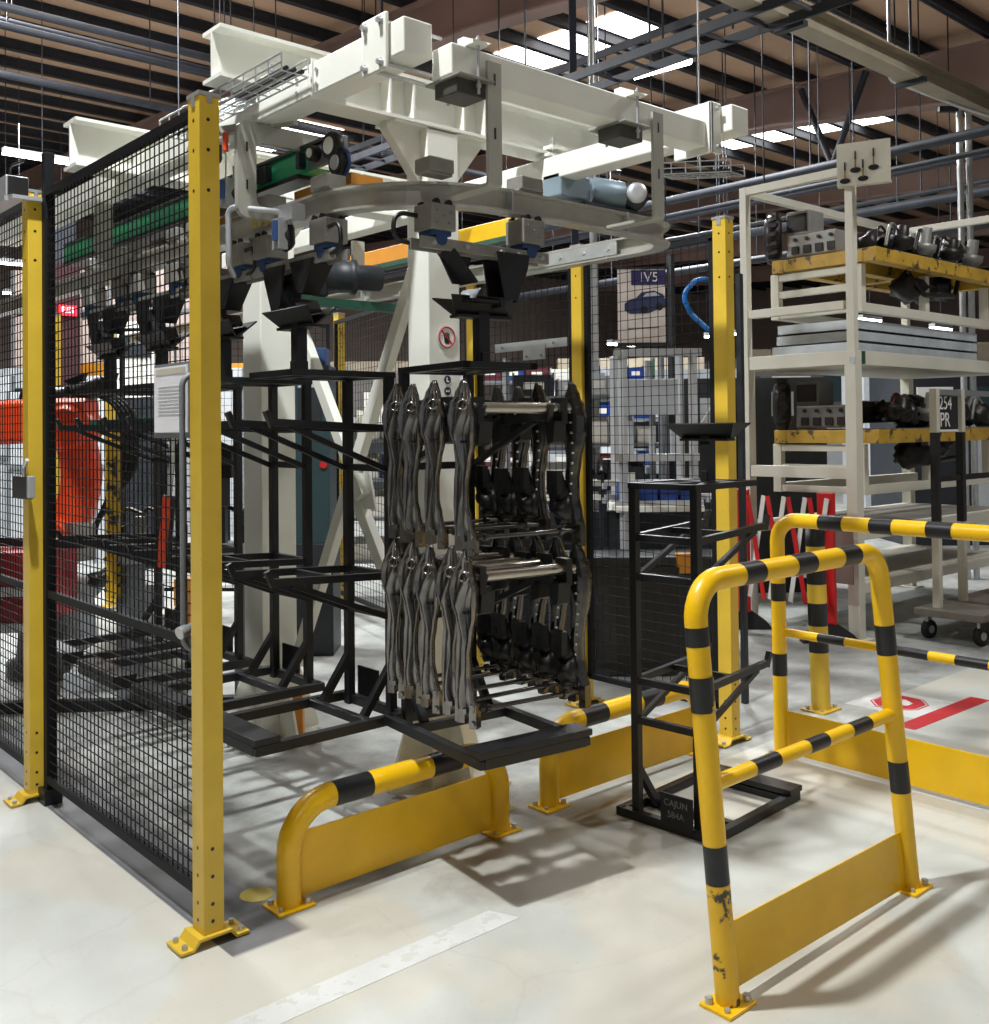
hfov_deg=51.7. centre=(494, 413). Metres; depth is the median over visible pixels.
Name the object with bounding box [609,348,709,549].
storage rack
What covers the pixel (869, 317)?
lamp
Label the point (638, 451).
storage bin
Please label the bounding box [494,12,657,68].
window
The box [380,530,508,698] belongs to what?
car subframe
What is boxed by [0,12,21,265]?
lamp
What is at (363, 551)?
storage bin
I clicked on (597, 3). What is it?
cable
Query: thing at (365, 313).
mesh panel
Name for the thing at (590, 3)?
conduit pipe
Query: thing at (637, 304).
print
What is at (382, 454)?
storage bin
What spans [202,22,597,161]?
cross beam
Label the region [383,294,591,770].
rack
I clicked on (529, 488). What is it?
car subframe
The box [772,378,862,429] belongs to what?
gearbox
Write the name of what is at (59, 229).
post
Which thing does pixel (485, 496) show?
car subframe
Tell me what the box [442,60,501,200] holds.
bracket
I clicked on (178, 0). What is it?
cable
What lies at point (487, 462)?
storage bin
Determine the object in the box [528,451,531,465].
storage bin
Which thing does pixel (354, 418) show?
storage bin
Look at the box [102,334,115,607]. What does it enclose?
fence post
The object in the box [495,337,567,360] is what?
plate
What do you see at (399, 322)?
diagonal brace
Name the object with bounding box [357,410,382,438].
storage bin
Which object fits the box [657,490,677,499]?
bin
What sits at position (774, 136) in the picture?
window
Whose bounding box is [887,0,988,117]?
conduit pipe
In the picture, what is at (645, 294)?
print
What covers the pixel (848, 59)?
cable
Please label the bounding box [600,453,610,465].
storage bin
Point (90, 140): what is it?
cross beam
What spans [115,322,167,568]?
tall cabinet
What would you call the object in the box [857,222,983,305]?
engine parts
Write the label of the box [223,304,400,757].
rack
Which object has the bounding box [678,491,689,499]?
bin
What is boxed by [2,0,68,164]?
lamp
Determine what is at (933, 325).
lamp
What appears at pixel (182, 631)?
bolt
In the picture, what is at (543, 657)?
car subframe
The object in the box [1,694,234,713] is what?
rail
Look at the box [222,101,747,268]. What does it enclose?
beam
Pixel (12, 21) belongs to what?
pipe
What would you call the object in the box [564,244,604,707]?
fence post
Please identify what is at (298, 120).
window
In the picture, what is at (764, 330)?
wall
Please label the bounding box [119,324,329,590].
mesh panel
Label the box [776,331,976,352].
metal tray
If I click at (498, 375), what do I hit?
storage bin
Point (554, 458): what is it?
storage bin
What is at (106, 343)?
rack
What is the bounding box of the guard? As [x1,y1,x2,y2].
[225,202,304,277]
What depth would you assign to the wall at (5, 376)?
12.06 m
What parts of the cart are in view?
rail, rail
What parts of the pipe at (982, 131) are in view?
hanger rod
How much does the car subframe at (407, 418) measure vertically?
0.567 m
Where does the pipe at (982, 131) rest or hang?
hanging from the ceiling
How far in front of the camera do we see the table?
5.88 m
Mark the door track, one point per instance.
(13, 189)
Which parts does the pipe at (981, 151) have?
hanger rod, hanger rod, hanger rod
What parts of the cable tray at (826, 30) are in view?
hanger rod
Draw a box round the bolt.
[175,622,190,639]
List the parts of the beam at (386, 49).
joint plate, clamp plate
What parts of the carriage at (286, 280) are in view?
hook plate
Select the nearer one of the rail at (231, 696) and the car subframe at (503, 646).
the car subframe at (503, 646)
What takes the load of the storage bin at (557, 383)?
on the storage shelf at (505, 387)
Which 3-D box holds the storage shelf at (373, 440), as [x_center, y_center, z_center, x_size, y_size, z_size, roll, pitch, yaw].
[-1.063,0.779,9.122,1.557,1.750,0.557,-1,-1,0]
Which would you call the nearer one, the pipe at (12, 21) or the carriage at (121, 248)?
the carriage at (121, 248)
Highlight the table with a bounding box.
[1,536,85,632]
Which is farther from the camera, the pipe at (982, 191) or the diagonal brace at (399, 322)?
the pipe at (982, 191)
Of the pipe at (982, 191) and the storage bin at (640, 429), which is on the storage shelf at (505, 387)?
the storage bin at (640, 429)
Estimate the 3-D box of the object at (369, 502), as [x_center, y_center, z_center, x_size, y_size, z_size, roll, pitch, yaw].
[-0.615,0.341,4.716,0.012,0.192,0.238,0,-1,-41]
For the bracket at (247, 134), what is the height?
0.355 m
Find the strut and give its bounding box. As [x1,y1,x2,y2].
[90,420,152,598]
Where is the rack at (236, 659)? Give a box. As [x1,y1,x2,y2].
[77,331,252,689]
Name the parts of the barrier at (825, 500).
post, post, warning plate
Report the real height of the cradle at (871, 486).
0.370 m
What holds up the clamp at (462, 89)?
attached to the beam at (523, 85)
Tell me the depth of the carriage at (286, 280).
3.67 m
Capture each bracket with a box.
[94,186,131,267]
[234,121,317,221]
[351,240,364,264]
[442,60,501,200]
[606,111,663,230]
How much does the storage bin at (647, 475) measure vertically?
0.201 m
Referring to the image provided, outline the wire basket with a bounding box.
[664,159,744,179]
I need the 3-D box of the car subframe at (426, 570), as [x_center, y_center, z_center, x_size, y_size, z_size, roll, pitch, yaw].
[-0.036,0.724,3.583,0.542,0.567,0.112,0,-1,-34]
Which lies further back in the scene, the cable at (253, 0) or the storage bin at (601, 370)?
the storage bin at (601, 370)
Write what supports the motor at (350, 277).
attached to the rail at (647, 239)
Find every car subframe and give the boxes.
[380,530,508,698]
[382,383,508,542]
[397,384,529,547]
[397,537,526,704]
[414,535,548,713]
[418,380,550,549]
[435,536,568,720]
[447,379,586,556]
[449,541,591,729]
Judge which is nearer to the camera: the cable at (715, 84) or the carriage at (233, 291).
the carriage at (233, 291)
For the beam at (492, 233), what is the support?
attached to the fence post at (469, 324)
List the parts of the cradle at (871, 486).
cross rail, cross rail, cross rail, long rail, long rail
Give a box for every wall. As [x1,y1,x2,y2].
[0,213,665,450]
[0,376,14,535]
[6,392,174,563]
[11,269,189,367]
[221,367,346,536]
[666,284,988,368]
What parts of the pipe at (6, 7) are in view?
hanger rod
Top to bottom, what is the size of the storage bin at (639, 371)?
0.172 m
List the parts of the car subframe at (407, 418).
arm, tie rod, arm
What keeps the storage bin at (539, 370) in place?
on the storage shelf at (647, 467)
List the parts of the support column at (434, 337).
plate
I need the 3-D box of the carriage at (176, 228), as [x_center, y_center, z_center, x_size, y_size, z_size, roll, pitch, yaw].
[-1.500,-0.572,4.628,0.102,0.475,0.644,0,-1,-41]
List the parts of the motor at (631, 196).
motor, mount plate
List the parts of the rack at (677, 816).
support arm, name plate, support arm, frame, stem, frame, support arm, support arm, plate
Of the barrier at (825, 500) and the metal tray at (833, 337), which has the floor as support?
the barrier at (825, 500)
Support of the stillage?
on the floor
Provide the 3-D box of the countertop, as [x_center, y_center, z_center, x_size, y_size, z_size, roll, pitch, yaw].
[1.129,0.651,7.185,0.600,0.040,0.500,-1,-1,0]
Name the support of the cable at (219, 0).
hanging from the ceiling
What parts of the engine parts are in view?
axle casing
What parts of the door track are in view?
rail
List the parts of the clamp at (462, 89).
threaded rod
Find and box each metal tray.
[771,342,976,359]
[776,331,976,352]
[777,319,976,342]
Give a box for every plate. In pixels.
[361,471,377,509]
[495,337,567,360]
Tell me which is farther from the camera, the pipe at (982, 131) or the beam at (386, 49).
the pipe at (982, 131)
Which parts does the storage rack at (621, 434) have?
panel, cross rail, cross rail, cross rail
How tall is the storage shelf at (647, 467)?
2.400 m
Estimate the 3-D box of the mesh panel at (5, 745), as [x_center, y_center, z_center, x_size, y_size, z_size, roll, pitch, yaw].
[-2.401,0.305,4.826,0.028,2.420,1.460,0,-1,-41]
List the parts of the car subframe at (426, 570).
arm, tie rod, arm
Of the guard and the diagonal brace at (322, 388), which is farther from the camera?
the diagonal brace at (322, 388)
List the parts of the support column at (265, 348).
plate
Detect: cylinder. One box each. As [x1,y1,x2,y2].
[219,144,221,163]
[220,166,234,208]
[272,217,294,251]
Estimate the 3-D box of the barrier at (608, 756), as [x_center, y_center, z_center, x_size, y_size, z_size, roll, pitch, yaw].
[0.584,1.385,4.381,1.111,0.355,0.110,0,-1,-41]
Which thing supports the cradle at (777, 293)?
on the stillage
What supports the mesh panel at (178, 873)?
attached to the fence post at (203, 106)
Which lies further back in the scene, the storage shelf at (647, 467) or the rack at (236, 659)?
the storage shelf at (647, 467)
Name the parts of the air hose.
hose post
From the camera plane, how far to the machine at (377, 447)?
19.26 m
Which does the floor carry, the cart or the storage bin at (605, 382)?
the cart
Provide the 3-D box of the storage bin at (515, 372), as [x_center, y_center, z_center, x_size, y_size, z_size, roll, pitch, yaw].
[0.246,-0.530,13.246,0.255,0.211,0.365,-1,-1,0]
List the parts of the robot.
wrist motor, arm, arm motor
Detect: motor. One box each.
[301,259,396,313]
[543,173,651,216]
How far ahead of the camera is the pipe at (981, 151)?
10.86 m
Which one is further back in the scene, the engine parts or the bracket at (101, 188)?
the engine parts
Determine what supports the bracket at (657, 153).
attached to the beam at (523, 85)
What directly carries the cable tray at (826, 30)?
hanging from the ceiling
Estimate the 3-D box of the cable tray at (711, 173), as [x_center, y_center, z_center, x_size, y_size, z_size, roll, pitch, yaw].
[1.048,-3.148,5.325,0.439,3.887,0.147,-1,-1,42]
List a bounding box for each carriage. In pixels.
[82,247,135,349]
[129,227,188,340]
[185,211,263,327]
[252,173,349,316]
[391,155,548,308]
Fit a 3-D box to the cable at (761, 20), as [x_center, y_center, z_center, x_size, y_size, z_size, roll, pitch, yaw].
[2.351,-3.482,8.977,0.014,3.356,0.012,0,-1,-41]
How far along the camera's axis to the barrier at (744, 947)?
2.86 m
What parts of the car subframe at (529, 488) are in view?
arm, tie rod, arm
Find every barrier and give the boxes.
[262,743,521,918]
[528,681,692,814]
[684,544,932,1021]
[737,489,856,643]
[765,513,988,805]
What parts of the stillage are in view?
post, post, rail, rail, post, label plate, post, foot plate, post, post, foot plate, rail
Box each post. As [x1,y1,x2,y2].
[3,189,43,807]
[38,152,62,806]
[55,195,80,385]
[56,314,60,498]
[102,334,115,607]
[166,89,249,957]
[333,312,344,598]
[466,265,489,671]
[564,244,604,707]
[568,0,578,244]
[711,215,751,747]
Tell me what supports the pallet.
on the cradle at (777, 293)
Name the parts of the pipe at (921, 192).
hanger rod, hanger rod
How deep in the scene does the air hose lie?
5.56 m
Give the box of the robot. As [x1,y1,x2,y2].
[0,373,138,681]
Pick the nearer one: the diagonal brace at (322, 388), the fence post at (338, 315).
the diagonal brace at (322, 388)
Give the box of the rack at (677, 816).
[616,422,801,841]
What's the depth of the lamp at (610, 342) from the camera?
16.38 m
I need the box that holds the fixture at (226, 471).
[116,421,244,699]
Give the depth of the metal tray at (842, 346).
7.75 m
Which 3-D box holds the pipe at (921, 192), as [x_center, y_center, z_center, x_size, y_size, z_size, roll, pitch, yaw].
[3.297,-4.039,14.702,0.060,2.829,14.500,0,-1,-41]
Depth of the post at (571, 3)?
8.97 m
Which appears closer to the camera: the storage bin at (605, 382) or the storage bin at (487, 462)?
the storage bin at (605, 382)
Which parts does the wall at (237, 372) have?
panel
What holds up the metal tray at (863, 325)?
on the metal tray at (833, 337)
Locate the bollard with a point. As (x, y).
(814, 538)
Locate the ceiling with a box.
[0,0,988,294]
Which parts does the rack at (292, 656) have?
plate, support arm, stem, frame, support arm, support arm, support arm, frame, name plate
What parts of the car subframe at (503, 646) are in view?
arm, tie rod, arm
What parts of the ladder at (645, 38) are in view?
hanger rod, hanger rod, hanger rod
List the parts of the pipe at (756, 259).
hanger rod, hanger rod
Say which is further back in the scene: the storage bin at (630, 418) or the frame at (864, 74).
the frame at (864, 74)
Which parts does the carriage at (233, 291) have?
hook plate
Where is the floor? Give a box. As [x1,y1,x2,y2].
[0,469,988,1023]
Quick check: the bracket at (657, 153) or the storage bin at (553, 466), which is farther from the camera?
the storage bin at (553, 466)
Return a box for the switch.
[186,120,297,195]
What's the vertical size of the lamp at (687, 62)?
2.203 m
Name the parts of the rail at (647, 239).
joint plate, joint plate, plate, joint plate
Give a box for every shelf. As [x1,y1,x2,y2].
[354,439,383,563]
[485,358,654,472]
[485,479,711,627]
[502,357,665,494]
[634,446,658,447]
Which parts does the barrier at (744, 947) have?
plate, rail, kick plate, plate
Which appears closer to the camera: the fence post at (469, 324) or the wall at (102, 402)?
the fence post at (469, 324)
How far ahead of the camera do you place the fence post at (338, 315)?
8.66 m
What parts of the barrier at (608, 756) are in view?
plate, kick plate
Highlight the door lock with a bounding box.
[12,458,34,498]
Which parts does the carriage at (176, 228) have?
hook plate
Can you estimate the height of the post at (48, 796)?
2.660 m
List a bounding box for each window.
[258,120,342,151]
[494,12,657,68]
[721,117,891,148]
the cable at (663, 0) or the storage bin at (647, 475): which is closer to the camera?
the cable at (663, 0)
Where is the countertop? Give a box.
[609,502,704,512]
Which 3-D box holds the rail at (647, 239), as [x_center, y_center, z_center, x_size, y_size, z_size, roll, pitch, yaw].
[-1.682,-0.689,5.950,1.552,0.086,5.886,0,-1,-41]
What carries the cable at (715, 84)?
hanging from the ceiling
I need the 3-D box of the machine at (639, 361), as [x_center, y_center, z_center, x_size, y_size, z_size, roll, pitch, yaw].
[2.624,0.356,19.660,4.000,2.850,1.225,-1,-1,0]
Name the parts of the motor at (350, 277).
mount rail, motor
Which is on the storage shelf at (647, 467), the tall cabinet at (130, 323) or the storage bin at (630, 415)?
the storage bin at (630, 415)
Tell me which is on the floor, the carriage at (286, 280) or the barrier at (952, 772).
the barrier at (952, 772)
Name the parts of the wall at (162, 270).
sill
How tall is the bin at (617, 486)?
0.160 m
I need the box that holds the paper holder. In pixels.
[154,361,189,437]
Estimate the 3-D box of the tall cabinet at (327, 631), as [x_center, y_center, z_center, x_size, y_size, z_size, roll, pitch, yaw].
[-1.236,0.588,7.010,0.300,2.070,0.340,-1,-1,0]
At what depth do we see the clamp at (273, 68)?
3.77 m
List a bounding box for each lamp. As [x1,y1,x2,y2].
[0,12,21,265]
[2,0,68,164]
[3,56,19,294]
[607,84,634,346]
[634,0,691,79]
[704,84,735,337]
[858,119,881,321]
[929,114,952,330]
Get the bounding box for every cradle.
[771,263,988,329]
[773,440,988,495]
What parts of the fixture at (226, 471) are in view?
leg, clamp arm, clamp arm, leg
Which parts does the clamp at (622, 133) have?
threaded rod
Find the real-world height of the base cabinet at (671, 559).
0.740 m
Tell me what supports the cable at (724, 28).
hanging from the ceiling
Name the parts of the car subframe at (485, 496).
arm, tie rod, arm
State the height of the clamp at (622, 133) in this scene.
0.221 m
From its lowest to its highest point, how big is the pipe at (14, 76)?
1.556 m
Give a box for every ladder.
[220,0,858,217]
[348,0,753,163]
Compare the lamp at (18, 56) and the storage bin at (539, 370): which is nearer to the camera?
the storage bin at (539, 370)
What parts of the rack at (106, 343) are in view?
plate, support arm, support arm, stem, frame, frame, support arm, support arm, name plate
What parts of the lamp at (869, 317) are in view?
hanger rod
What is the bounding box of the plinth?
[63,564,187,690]
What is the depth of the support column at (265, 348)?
4.96 m
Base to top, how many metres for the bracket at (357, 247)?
0.365 m
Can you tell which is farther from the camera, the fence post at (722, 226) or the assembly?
the assembly
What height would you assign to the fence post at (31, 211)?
2.508 m
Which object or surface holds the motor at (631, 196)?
attached to the beam at (728, 122)
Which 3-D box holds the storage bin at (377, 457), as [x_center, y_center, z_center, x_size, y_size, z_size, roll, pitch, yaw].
[-1.118,0.457,9.114,0.216,0.216,0.365,-1,-1,0]
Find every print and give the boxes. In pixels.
[625,291,664,313]
[640,306,647,313]
[643,292,659,296]
[656,303,662,309]
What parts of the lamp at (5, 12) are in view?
hanger rod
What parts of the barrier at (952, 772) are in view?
rail, kick plate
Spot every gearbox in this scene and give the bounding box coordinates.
[763,209,844,264]
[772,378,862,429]
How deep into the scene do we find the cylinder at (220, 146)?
4.07 m
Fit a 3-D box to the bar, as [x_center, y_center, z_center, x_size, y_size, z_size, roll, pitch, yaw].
[-0.935,0.299,3.111,0.050,0.900,0.050,0,-1,-41]
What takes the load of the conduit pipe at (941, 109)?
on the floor
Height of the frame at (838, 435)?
0.108 m
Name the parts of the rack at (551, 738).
support arm, frame, stem, frame, support arm, support arm, plate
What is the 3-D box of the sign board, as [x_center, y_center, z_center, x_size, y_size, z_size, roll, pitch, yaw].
[2.581,-1.750,7.129,0.355,0.300,0.067,-1,-1,27]
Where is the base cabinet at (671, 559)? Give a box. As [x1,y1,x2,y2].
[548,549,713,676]
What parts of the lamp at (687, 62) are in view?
hanger rod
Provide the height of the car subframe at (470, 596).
0.567 m
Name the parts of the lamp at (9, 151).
hanger rod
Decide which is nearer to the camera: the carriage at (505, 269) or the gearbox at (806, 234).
the carriage at (505, 269)
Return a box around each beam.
[0,11,441,246]
[63,116,458,225]
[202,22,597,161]
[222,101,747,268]
[349,218,516,270]
[432,42,705,151]
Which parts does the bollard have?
plate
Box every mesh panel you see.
[0,202,23,764]
[45,110,192,892]
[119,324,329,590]
[334,287,466,609]
[476,268,572,652]
[583,235,718,708]
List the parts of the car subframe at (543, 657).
arm, tie rod, arm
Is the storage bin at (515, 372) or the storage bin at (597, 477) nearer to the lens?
the storage bin at (597, 477)
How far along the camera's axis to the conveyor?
4.01 m
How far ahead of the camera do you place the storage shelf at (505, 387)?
8.56 m
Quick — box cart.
[914,388,988,645]
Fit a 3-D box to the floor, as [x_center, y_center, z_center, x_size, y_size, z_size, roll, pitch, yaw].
[3.965,1.791,18.151,54.000,0.105,46.000,0,-1,-41]
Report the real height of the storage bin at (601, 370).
0.186 m
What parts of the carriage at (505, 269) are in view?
hook plate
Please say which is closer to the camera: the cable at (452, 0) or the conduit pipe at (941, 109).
the conduit pipe at (941, 109)
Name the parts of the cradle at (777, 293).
long rail, cross rail, cross rail, cross rail, long rail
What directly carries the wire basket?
on the cable tray at (711, 173)
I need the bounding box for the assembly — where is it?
[862,392,988,469]
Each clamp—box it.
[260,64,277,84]
[425,35,494,107]
[540,136,567,158]
[589,87,649,147]
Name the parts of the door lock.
key lever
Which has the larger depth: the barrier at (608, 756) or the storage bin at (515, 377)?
the storage bin at (515, 377)
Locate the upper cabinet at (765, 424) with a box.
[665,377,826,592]
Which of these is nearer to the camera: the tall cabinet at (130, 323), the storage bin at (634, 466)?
the storage bin at (634, 466)
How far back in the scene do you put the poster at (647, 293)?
8.99 m
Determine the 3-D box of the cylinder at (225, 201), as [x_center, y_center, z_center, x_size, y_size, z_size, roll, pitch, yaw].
[-1.020,-0.874,3.948,0.076,0.166,0.094,-1,-1,18]
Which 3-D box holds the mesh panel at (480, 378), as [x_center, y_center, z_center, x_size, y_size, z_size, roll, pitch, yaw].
[0.179,0.301,5.940,0.028,2.288,0.810,0,-1,-41]
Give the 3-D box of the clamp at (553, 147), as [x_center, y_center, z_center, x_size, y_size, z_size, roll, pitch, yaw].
[0.280,-1.238,4.759,0.120,0.100,0.070,0,-1,-41]
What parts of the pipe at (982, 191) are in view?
hanger rod, hanger rod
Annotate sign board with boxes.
[836,138,891,188]
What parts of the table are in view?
edge rail, edge rail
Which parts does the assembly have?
axle casing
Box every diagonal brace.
[294,268,407,666]
[307,329,368,499]
[354,497,383,582]
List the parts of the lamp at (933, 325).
hanger rod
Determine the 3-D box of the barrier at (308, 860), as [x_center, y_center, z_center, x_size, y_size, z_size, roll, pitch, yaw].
[-0.318,1.381,3.523,1.020,0.355,0.110,0,-1,-41]
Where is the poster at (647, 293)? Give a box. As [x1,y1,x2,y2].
[616,254,675,478]
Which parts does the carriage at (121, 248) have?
hook plate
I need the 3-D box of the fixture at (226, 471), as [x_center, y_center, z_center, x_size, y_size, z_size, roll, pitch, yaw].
[-1.665,0.819,5.682,0.830,1.575,0.400,-1,-1,0]
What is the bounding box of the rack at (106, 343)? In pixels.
[56,342,180,664]
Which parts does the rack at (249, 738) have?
plate, support arm, support arm, stem, frame, frame, support arm, support arm, name plate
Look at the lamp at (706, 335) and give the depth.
16.22 m
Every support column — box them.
[223,196,323,757]
[375,118,510,798]
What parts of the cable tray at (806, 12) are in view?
hanger rod, hanger rod, hanger rod, rail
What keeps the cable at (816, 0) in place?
hanging from the ceiling
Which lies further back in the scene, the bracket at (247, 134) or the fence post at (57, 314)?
the fence post at (57, 314)
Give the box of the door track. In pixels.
[0,160,41,212]
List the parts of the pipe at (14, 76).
hanger rod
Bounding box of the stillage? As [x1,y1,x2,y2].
[739,168,988,640]
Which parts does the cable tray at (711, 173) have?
hanger rod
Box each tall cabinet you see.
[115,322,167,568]
[295,348,340,655]
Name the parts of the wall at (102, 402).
sill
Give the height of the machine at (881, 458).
2.550 m
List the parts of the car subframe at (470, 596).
arm, tie rod, arm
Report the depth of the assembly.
7.90 m
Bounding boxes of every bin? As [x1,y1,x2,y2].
[353,417,356,437]
[354,536,383,559]
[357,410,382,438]
[367,452,383,477]
[370,489,383,516]
[382,454,383,477]
[484,449,491,466]
[485,361,500,380]
[509,371,523,380]
[513,372,553,395]
[525,366,547,374]
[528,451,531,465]
[545,463,565,490]
[547,450,565,462]
[549,368,568,379]
[555,379,568,395]
[592,371,609,395]
[592,417,608,442]
[593,469,603,490]
[599,365,609,372]
[599,402,609,415]
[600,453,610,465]
[602,460,643,490]
[609,415,633,442]
[616,481,633,500]
[627,366,642,378]
[630,415,648,417]
[634,421,657,441]
[634,426,655,442]
[636,450,649,463]
[638,481,657,500]
[645,473,658,479]
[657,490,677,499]
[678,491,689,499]
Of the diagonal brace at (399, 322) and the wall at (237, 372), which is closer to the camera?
the diagonal brace at (399, 322)
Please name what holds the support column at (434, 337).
on the floor
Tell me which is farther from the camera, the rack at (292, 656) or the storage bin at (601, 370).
the storage bin at (601, 370)
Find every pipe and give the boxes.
[0,0,364,70]
[0,0,382,61]
[0,0,485,176]
[0,0,621,173]
[384,0,988,276]
[384,3,988,279]
[394,0,988,299]
[519,17,988,298]
[544,34,988,231]
[587,0,599,510]
[666,0,988,241]
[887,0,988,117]
[938,106,979,578]
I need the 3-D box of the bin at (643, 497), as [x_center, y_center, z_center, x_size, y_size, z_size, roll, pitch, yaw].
[1.058,0.551,7.101,0.120,0.160,0.231,-1,-1,0]
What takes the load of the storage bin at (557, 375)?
on the storage shelf at (647, 467)
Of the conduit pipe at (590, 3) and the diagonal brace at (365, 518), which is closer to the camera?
the diagonal brace at (365, 518)
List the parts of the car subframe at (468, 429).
arm, tie rod, arm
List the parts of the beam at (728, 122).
clamp plate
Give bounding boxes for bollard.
[800,529,841,714]
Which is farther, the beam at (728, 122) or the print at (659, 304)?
the print at (659, 304)
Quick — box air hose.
[682,273,748,703]
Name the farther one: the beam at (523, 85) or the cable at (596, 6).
the cable at (596, 6)
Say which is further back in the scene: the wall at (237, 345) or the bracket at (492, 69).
the wall at (237, 345)
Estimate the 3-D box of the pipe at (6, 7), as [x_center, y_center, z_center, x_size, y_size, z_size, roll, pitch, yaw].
[-2.259,-4.613,12.005,11.500,1.499,0.090,0,-1,-41]
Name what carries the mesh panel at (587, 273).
attached to the fence post at (577, 295)
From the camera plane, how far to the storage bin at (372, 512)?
8.89 m
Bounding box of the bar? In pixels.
[179,372,190,657]
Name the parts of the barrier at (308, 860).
plate, kick plate, plate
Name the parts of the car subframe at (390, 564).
arm, tie rod, arm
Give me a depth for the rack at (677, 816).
3.93 m
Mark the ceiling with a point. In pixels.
(329, 26)
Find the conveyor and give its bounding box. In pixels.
[63,131,382,266]
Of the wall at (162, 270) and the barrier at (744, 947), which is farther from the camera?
the wall at (162, 270)
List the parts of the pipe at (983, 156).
hanger rod, hanger rod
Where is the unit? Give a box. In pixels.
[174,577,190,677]
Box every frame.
[774,427,988,443]
[798,70,868,160]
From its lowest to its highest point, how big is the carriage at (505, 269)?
0.475 m
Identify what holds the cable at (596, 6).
hanging from the ceiling
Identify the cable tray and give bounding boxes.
[159,52,308,140]
[664,0,744,179]
[718,0,988,124]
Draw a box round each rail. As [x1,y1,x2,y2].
[0,181,669,343]
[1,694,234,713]
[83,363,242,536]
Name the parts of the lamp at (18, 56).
hanger rod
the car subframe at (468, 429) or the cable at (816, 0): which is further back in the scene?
the cable at (816, 0)
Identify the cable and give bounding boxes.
[178,0,179,114]
[219,0,221,217]
[253,0,254,31]
[452,0,453,41]
[596,3,599,177]
[596,6,599,241]
[663,0,665,220]
[715,84,717,215]
[724,28,727,214]
[761,20,764,208]
[816,0,819,206]
[848,59,850,142]
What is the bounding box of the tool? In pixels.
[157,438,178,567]
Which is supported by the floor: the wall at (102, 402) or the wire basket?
the wall at (102, 402)
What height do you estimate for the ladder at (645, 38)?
2.036 m
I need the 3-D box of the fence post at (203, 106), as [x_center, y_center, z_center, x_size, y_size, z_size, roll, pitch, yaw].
[-0.859,0.299,3.038,0.216,2.508,0.100,0,-1,-41]
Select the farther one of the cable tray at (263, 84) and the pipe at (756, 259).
the pipe at (756, 259)
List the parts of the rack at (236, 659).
plate, support arm, support arm, stem, frame, support arm, support arm, frame, name plate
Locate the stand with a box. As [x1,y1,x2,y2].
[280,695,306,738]
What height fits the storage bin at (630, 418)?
0.232 m
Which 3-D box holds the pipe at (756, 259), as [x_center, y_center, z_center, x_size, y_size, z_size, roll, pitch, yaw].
[3.898,-3.847,15.229,0.120,3.209,14.500,0,-1,-41]
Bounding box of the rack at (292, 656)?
[131,319,324,719]
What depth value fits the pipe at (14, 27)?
10.58 m
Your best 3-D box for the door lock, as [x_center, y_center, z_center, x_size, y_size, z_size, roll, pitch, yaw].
[-1.932,0.263,4.174,0.034,0.166,0.220,0,-1,-41]
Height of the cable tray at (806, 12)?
2.781 m

